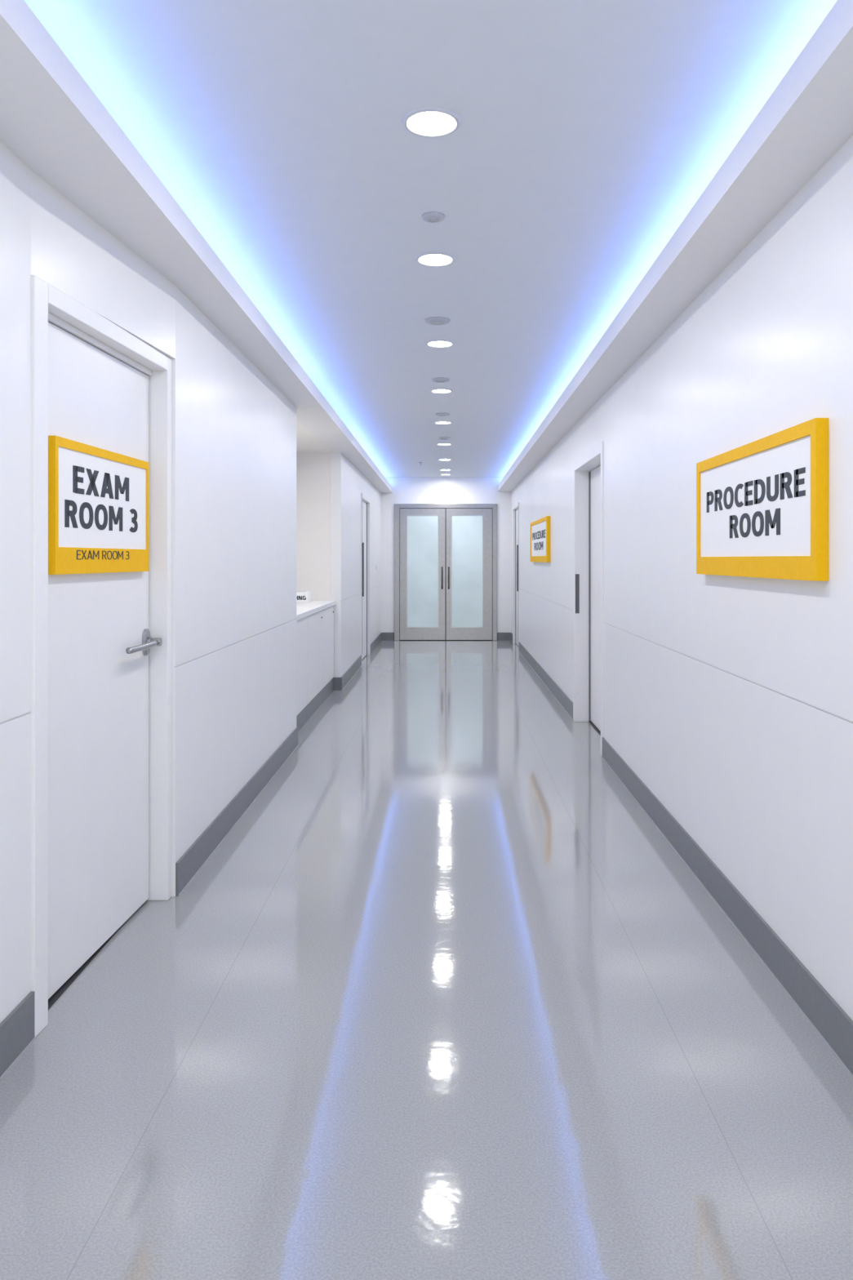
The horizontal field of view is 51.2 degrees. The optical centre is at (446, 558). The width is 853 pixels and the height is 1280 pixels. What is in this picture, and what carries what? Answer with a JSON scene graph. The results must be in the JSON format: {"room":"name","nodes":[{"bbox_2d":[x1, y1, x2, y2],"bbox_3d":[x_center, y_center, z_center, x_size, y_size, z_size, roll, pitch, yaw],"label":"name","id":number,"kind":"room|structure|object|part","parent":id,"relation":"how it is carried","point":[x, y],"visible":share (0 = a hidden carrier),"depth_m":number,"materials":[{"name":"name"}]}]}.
{"room":"medical clinic corridor","nodes":[
{"label":"medical clinic corridor","id":0,"kind":"room"},
{"bbox_2d":[0,142,381,1022],"bbox_3d":[-1.312,0.000,7.425,0.215,3.000,18.050,0,0,0],"label":"wall","id":1,"kind":"structure","parent":0,"point":[233,432],"depth_m":4.16,"materials":[{"name":"white paint"}]},
{"bbox_2d":[28,275,171,1036],"bbox_3d":[-1.360,0.305,3.365,0.280,2.390,1.170,0,0,0],"label":"door","id":2,"kind":"structure","parent":1,"relation":"in","point":[100,712],"depth_m":3.38,"materials":[{"name":"white laminate"}]},
{"bbox_2d":[48,435,148,574],"bbox_3d":[-1.310,-0.181,3.406,0.028,0.468,0.835,0,0,2],"label":"wall sign","id":3,"kind":"object","parent":2,"relation":"attached to","point":[98,498],"visible":1,"depth_m":3.29,"materials":[{"name":"yellow paint"}]},
{"bbox_3d":[-1.305,-0.211,3.406,0.005,0.343,0.791,0,0,2],"label":"sign panel","id":4,"kind":"part","parent":3,"relation":"part of","materials":[{"name":"white plastic"}]},
{"bbox_3d":[-1.268,0.364,3.707,0.055,0.033,0.301,0,0,0],"label":"lever","id":5,"kind":"part","parent":2,"relation":"part of","materials":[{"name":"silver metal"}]},
{"bbox_3d":[-1.297,0.360,3.845,0.016,0.116,0.060,0,0,0],"label":"handle","id":6,"kind":"part","parent":2,"relation":"part of","materials":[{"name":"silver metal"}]},
{"bbox_2d":[0,632,381,1076],"bbox_3d":[-1.246,1.426,7.365,0.107,0.148,17.930,0,0,0],"label":"baseboard","id":7,"kind":"structure","parent":1,"relation":"attached to","point":[17,1028],"depth_m":4.41,"materials":[{"name":"grey plastic"}]},
{"bbox_2d":[0,0,392,493],"bbox_3d":[-1.147,-1.265,7.365,0.305,0.100,17.930,0,0,0],"label":"ceiling cove","id":8,"kind":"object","parent":1,"relation":"attached to","point":[51,120],"depth_m":2.95,"materials":[{"name":"paint"}]},
{"bbox_2d":[360,493,370,665],"bbox_3d":[-1.294,0.285,13.200,0.261,2.430,1.400,0,0,0],"label":"door","id":9,"kind":"structure","parent":1,"relation":"in","point":[365,501],"depth_m":13.62,"materials":[{"name":"white laminate"}]},
{"bbox_3d":[-1.179,0.150,12.530,0.029,0.760,0.022,0,0,0],"label":"pull handle","id":10,"kind":"part","parent":9,"relation":"part of","materials":[{"name":"metal"}]},
{"bbox_2d":[296,418,332,600],"bbox_3d":[-1.640,0.000,8.645,0.680,3.000,3.250,0,0,0],"label":"wall","id":11,"kind":"structure","parent":0,"point":[313,456],"depth_m":10.15,"materials":[{"name":"white paint"}]},
{"bbox_2d":[0,640,852,1279],"bbox_3d":[-0.250,1.550,7.440,3.700,0.100,18.080,0,0,0],"label":"floor","id":12,"kind":"structure","parent":0,"point":[445,1001],"depth_m":2.69,"materials":[{"name":"tile"}]},
{"bbox_2d":[296,616,306,731],"bbox_3d":[-1.564,1.012,7.673,0.582,0.975,1.055,0,0,0],"label":"base cabinet","id":13,"kind":"object","parent":12,"relation":"on","point":[301,624],"visible":0.25,"depth_m":7.88,"materials":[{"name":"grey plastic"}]},
{"bbox_2d":[296,600,335,620],"bbox_3d":[-1.562,0.499,8.645,0.593,0.050,3.004,0,0,0],"label":"countertop","id":14,"kind":"structure","parent":13,"relation":"on","point":[304,610],"depth_m":8.86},
{"bbox_2d":[296,591,311,602],"bbox_3d":[-1.610,0.414,9.709,0.220,0.118,0.222,0,0,0],"label":"sign","id":15,"kind":"object","parent":14,"relation":"on","point":[301,596],"visible":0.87,"depth_m":9.60,"materials":[{"name":"plastic"}]},
{"bbox_2d":[306,610,322,720],"bbox_3d":[-1.564,1.012,8.703,0.582,0.975,0.995,0,0,0],"label":"base cabinet","id":16,"kind":"object","parent":12,"relation":"on","point":[314,621],"visible":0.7,"depth_m":8.66,"materials":[{"name":"grey plastic"}]},
{"bbox_2d":[321,605,333,703],"bbox_3d":[-1.564,1.012,9.670,0.582,0.975,0.930,0,0,0],"label":"base cabinet","id":17,"kind":"object","parent":12,"relation":"on","point":[327,613],"visible":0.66,"depth_m":9.62,"materials":[{"name":"grey plastic"}]},
{"bbox_2d":[23,0,837,477],"bbox_3d":[-0.250,-1.550,7.440,3.700,0.100,18.080,0,0,0],"label":"ceiling","id":18,"kind":"structure","parent":0,"point":[588,132],"depth_m":3.31,"materials":[{"name":"paint"}]},
{"bbox_2d":[402,106,460,137],"bbox_3d":[-0.051,-1.496,3.050,0.200,0.009,0.200,0,0,0],"label":"recessed light","id":19,"kind":"object","parent":18,"relation":"in","point":[428,122],"visible":1,"depth_m":3.05,"materials":[{"name":"white plastic"}]},
{"bbox_2d":[422,211,444,222],"bbox_3d":[-0.058,-1.490,3.890,0.100,0.019,0.100,0,0,0],"label":"smoke detector","id":20,"kind":"object","parent":18,"relation":"attached to","point":[432,216],"visible":1,"depth_m":3.87,"materials":[{"name":"grey plastic"}]},
{"bbox_2d":[415,251,455,266],"bbox_3d":[-0.055,-1.496,4.440,0.200,0.009,0.200,0,0,0],"label":"recessed light","id":21,"kind":"object","parent":18,"relation":"in","point":[433,258],"visible":1,"depth_m":4.43,"materials":[{"name":"white plastic"}]},
{"bbox_2d":[425,316,450,324],"bbox_3d":[-0.056,-1.490,5.590,0.160,0.019,0.160,0,0,0],"label":"smoke detector","id":22,"kind":"object","parent":18,"relation":"attached to","point":[434,320],"visible":1,"depth_m":5.55,"materials":[{"name":"grey plastic"}]},
{"bbox_2d":[425,339,453,347],"bbox_3d":[-0.046,-1.496,6.180,0.200,0.009,0.200,0,0,0],"label":"recessed light","id":23,"kind":"object","parent":18,"relation":"in","point":[435,343],"visible":1,"depth_m":6.17,"materials":[{"name":"white plastic"}]},
{"bbox_2d":[431,377,449,382],"bbox_3d":[-0.050,-1.490,7.430,0.152,0.019,0.152,0,0,0],"label":"smoke detector","id":24,"kind":"object","parent":18,"relation":"attached to","point":[434,380],"visible":1,"depth_m":7.39,"materials":[{"name":"grey plastic"}]},
{"bbox_2d":[430,388,453,393],"bbox_3d":[-0.045,-1.496,7.920,0.200,0.009,0.200,0,0,0],"label":"recessed light","id":25,"kind":"object","parent":18,"relation":"in","point":[434,390],"visible":1,"depth_m":7.91,"materials":[{"name":"white plastic"}]},
{"bbox_2d":[435,413,449,416],"bbox_3d":[-0.040,-1.490,9.200,0.150,0.019,0.150,0,0,0],"label":"smoke detector","id":26,"kind":"object","parent":18,"relation":"attached to","point":[436,414],"visible":1,"depth_m":9.16,"materials":[{"name":"grey plastic"}]},
{"bbox_2d":[434,421,452,424],"bbox_3d":[-0.037,-1.496,9.760,0.200,0.009,0.200,0,0,0],"label":"recessed light","id":27,"kind":"object","parent":18,"relation":"in","point":[435,422],"visible":1,"depth_m":9.76,"materials":[{"name":"white plastic"}]},
{"bbox_2d":[436,443,451,445],"bbox_3d":[-0.030,-1.496,11.600,0.200,0.009,0.200,0,0,0],"label":"recessed light","id":28,"kind":"object","parent":18,"relation":"in","point":[440,444],"visible":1,"depth_m":11.64,"materials":[{"name":"white plastic"}]},
{"bbox_2d":[438,436,449,439],"bbox_3d":[-0.030,-1.490,11.000,0.150,0.019,0.150,0,0,0],"label":"smoke detector","id":29,"kind":"object","parent":18,"relation":"attached to","point":[439,437],"visible":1,"depth_m":10.95,"materials":[{"name":"grey plastic"}]},
{"bbox_2d":[438,458,451,460],"bbox_3d":[-0.025,-1.496,13.400,0.200,0.009,0.200,0,0,0],"label":"recessed light","id":30,"kind":"object","parent":18,"relation":"in","point":[438,459],"visible":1,"depth_m":13.39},
{"bbox_2d":[381,477,511,632],"bbox_3d":[-0.007,0.000,16.390,2.395,3.000,0.120,0,0,0],"label":"wall","id":31,"kind":"structure","parent":0,"point":[405,490],"depth_m":16.33,"materials":[{"name":"white paint"}]},
{"bbox_2d":[394,503,497,640],"bbox_3d":[-0.015,0.245,16.352,1.890,2.510,0.216,0,0,0],"label":"door","id":32,"kind":"structure","parent":31,"relation":"in","point":[446,554],"depth_m":16.33,"materials":[{"name":"metal"}]},
{"bbox_3d":[-0.440,0.228,16.350,0.590,2.075,0.026,0,0,0],"label":"glass pane","id":33,"kind":"part","parent":32,"relation":"part of","materials":[{"name":"white glass"}]},
{"bbox_3d":[-0.080,0.350,16.285,0.032,0.411,0.081,0,0,0],"label":"pull handle","id":34,"kind":"part","parent":32,"relation":"part of","materials":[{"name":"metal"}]},
{"bbox_3d":[0.042,0.350,16.285,0.032,0.411,0.081,0,0,0],"label":"pull handle","id":35,"kind":"part","parent":32,"relation":"part of","materials":[{"name":"metal"}]},
{"bbox_3d":[0.382,0.228,16.350,0.587,2.075,0.026,0,0,0],"label":"glass pane","id":36,"kind":"part","parent":32,"relation":"part of","materials":[{"name":"white glass"}]},
{"bbox_2d":[381,632,511,640],"bbox_3d":[-0.007,1.426,16.324,2.371,0.148,0.012,0,0,0],"label":"baseboard","id":37,"kind":"structure","parent":31,"relation":"attached to","point":[384,636],"depth_m":16.32,"materials":[{"name":"grey plastic"}]},
{"bbox_2d":[511,135,852,1020],"bbox_3d":[1.250,0.000,7.425,0.120,3.000,18.050,0,0,0],"label":"wall","id":38,"kind":"structure","parent":0,"point":[730,698],"depth_m":3.60,"materials":[{"name":"white paint"}]},
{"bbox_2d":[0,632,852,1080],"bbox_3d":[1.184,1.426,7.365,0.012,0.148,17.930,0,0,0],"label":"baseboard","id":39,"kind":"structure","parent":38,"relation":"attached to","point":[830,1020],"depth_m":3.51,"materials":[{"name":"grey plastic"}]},
{"bbox_2d":[512,502,519,644],"bbox_3d":[1.280,0.285,15.150,0.261,2.430,1.300,0,0,0],"label":"door","id":40,"kind":"structure","parent":38,"relation":"in","point":[516,508],"depth_m":15.66,"materials":[{"name":"white laminate"}]},
{"bbox_3d":[1.163,0.150,14.530,0.029,0.760,0.022,0,0,0],"label":"pull handle","id":41,"kind":"part","parent":40,"relation":"part of","materials":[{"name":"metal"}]},
{"bbox_2d":[530,515,550,562],"bbox_3d":[1.169,-0.225,11.180,0.040,0.530,2.020,0,0,0],"label":"wall sign","id":42,"kind":"object","parent":38,"relation":"attached to","point":[540,528],"visible":1,"depth_m":10.90,"materials":[{"name":"yellow paint"}]},
{"bbox_3d":[1.161,-0.240,11.180,0.008,0.410,1.840,0,0,0],"label":"sign panel","id":43,"kind":"part","parent":42,"relation":"part of","materials":[{"name":"white plastic"}]},
{"bbox_2d":[573,441,604,756],"bbox_3d":[1.339,0.305,7.500,0.322,2.390,1.540,0,0,0],"label":"door","id":44,"kind":"structure","parent":38,"relation":"in","point":[588,622],"depth_m":8.17,"materials":[{"name":"white laminate"}]},
{"bbox_3d":[1.204,0.320,8.176,0.036,0.360,0.008,0,0,0],"label":"pull plate","id":45,"kind":"part","parent":44,"relation":"part of","materials":[{"name":"metal"}]},
{"bbox_2d":[497,0,852,491],"bbox_3d":[1.067,-1.295,7.365,0.245,0.110,17.930,0,0,0],"label":"ceiling cove","id":46,"kind":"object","parent":38,"relation":"attached to","point":[807,118],"depth_m":3.15,"materials":[{"name":"paint"}]},
{"bbox_2d":[696,417,828,581],"bbox_3d":[1.169,-0.185,3.427,0.040,0.508,1.320,0,0,0],"label":"wall sign","id":47,"kind":"object","parent":38,"relation":"attached to","point":[762,504],"visible":1,"depth_m":3.18,"materials":[{"name":"yellow paint"}]},
{"bbox_3d":[1.161,-0.202,3.427,0.008,0.385,1.240,0,0,0],"label":"sign panel","id":48,"kind":"part","parent":47,"relation":"part of","materials":[{"name":"white plastic"}]}
]}

